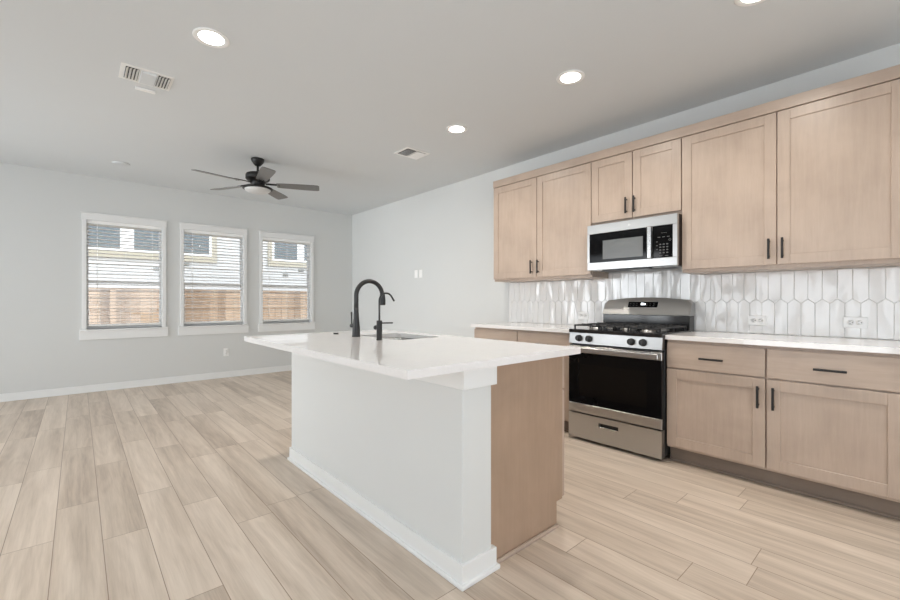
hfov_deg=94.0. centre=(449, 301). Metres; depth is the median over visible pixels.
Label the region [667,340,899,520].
base cabinet
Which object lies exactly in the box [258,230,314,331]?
window
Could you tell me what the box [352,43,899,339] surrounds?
wall
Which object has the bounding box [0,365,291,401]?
baseboard
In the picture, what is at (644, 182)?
upper cabinet
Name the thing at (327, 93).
ceiling
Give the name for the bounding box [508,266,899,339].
tile backsplash
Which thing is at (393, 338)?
sink
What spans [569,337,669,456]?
oven
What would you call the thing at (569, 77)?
recessed light
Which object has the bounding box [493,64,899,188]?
crown molding
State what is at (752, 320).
power outlet
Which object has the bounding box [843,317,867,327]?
power outlet
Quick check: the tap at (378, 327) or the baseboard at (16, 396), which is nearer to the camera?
the tap at (378, 327)
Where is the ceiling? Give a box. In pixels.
[0,0,899,214]
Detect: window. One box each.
[79,211,167,339]
[178,222,248,335]
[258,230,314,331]
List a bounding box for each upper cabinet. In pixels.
[494,162,607,282]
[592,138,681,224]
[682,79,899,274]
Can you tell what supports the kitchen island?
on the floor
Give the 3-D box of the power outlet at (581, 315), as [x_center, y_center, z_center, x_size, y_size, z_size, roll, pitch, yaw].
[1.344,0.144,4.208,0.011,0.072,0.116,0,0,-41]
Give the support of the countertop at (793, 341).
on the base cabinet at (820, 424)
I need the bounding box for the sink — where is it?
[385,337,412,339]
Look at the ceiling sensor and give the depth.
3.15 m
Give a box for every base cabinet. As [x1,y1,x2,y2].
[474,327,571,431]
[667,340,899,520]
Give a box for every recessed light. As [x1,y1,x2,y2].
[192,27,229,47]
[446,125,466,133]
[556,70,584,84]
[734,0,765,6]
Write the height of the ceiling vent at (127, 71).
0.016 m
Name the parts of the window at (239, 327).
sash, frame, sill, sash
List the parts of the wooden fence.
post, rail, rail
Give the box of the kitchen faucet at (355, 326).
[350,279,385,336]
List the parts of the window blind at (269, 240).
ladder cord, ladder cord, rail, ladder cord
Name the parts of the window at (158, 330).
sash, sash, sill, frame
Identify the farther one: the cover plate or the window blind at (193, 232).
the window blind at (193, 232)
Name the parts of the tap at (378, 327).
spout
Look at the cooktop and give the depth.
3.32 m
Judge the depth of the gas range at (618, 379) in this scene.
3.29 m
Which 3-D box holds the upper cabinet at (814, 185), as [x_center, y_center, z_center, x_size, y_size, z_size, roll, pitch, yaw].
[2.290,-0.744,2.887,0.361,1.047,1.182,0,0,-41]
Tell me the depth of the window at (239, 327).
6.26 m
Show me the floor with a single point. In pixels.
(191, 490)
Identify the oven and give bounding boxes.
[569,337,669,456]
[587,213,681,272]
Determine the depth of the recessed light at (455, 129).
3.89 m
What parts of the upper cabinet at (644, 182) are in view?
door, handle, handle, door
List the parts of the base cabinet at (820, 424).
handle, drawer, door, handle, handle, shoe molding, handle, drawer, door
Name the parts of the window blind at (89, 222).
ladder cord, rail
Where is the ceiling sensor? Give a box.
[135,86,155,93]
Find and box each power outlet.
[223,348,228,355]
[578,312,588,319]
[748,315,766,325]
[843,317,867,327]
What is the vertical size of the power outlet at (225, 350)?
0.116 m
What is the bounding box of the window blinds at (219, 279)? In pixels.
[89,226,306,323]
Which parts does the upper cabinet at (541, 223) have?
door, handle, door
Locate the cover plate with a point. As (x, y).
(119, 163)
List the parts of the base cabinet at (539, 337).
drawer, drawer, door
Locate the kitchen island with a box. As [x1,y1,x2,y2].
[287,353,563,591]
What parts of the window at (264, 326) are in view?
sash, frame, sash, sill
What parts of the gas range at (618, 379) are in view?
knob, storage drawer, control panel, knob, knob, display panel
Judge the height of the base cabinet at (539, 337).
0.882 m
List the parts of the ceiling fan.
blade, blade, lamp shade, blade, blade, blade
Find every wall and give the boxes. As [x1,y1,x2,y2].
[0,162,351,393]
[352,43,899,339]
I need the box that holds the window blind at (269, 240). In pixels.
[263,237,310,320]
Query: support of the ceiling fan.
hanging from the ceiling
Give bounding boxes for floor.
[0,371,899,599]
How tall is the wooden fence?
1.800 m
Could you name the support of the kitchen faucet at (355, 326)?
on the island countertop at (424, 355)
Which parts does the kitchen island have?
baseboard, shoe molding, panel, drawer, door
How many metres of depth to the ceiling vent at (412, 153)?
4.50 m
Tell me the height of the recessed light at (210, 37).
0.007 m
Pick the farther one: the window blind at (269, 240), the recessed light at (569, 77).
the window blind at (269, 240)
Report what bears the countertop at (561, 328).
on the base cabinet at (539, 337)
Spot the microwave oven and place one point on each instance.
(655, 242)
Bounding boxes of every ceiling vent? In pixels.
[118,62,174,90]
[394,147,429,159]
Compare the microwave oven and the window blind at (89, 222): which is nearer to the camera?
the microwave oven
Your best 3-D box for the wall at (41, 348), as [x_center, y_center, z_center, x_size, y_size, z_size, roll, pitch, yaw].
[-4.624,-0.222,5.386,7.709,2.753,0.150,0,0,-41]
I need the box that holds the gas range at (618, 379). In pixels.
[569,297,694,459]
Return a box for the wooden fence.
[89,287,306,323]
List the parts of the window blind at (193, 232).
ladder cord, rail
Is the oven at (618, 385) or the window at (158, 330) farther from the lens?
the window at (158, 330)
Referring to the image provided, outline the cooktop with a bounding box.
[569,327,690,337]
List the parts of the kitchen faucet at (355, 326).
spout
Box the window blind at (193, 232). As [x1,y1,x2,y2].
[184,230,242,323]
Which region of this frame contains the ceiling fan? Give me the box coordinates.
[192,157,318,199]
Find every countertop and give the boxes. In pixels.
[244,329,580,379]
[471,322,588,332]
[665,331,899,353]
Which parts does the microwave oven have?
door glass, underside panel, handle, control panel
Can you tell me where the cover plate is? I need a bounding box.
[111,161,129,165]
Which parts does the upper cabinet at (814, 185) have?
door, handle, handle, door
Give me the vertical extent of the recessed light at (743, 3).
0.007 m
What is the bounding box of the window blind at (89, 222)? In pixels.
[87,220,161,326]
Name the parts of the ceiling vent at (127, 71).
plate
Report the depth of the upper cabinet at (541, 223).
4.20 m
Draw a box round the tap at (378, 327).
[373,292,394,339]

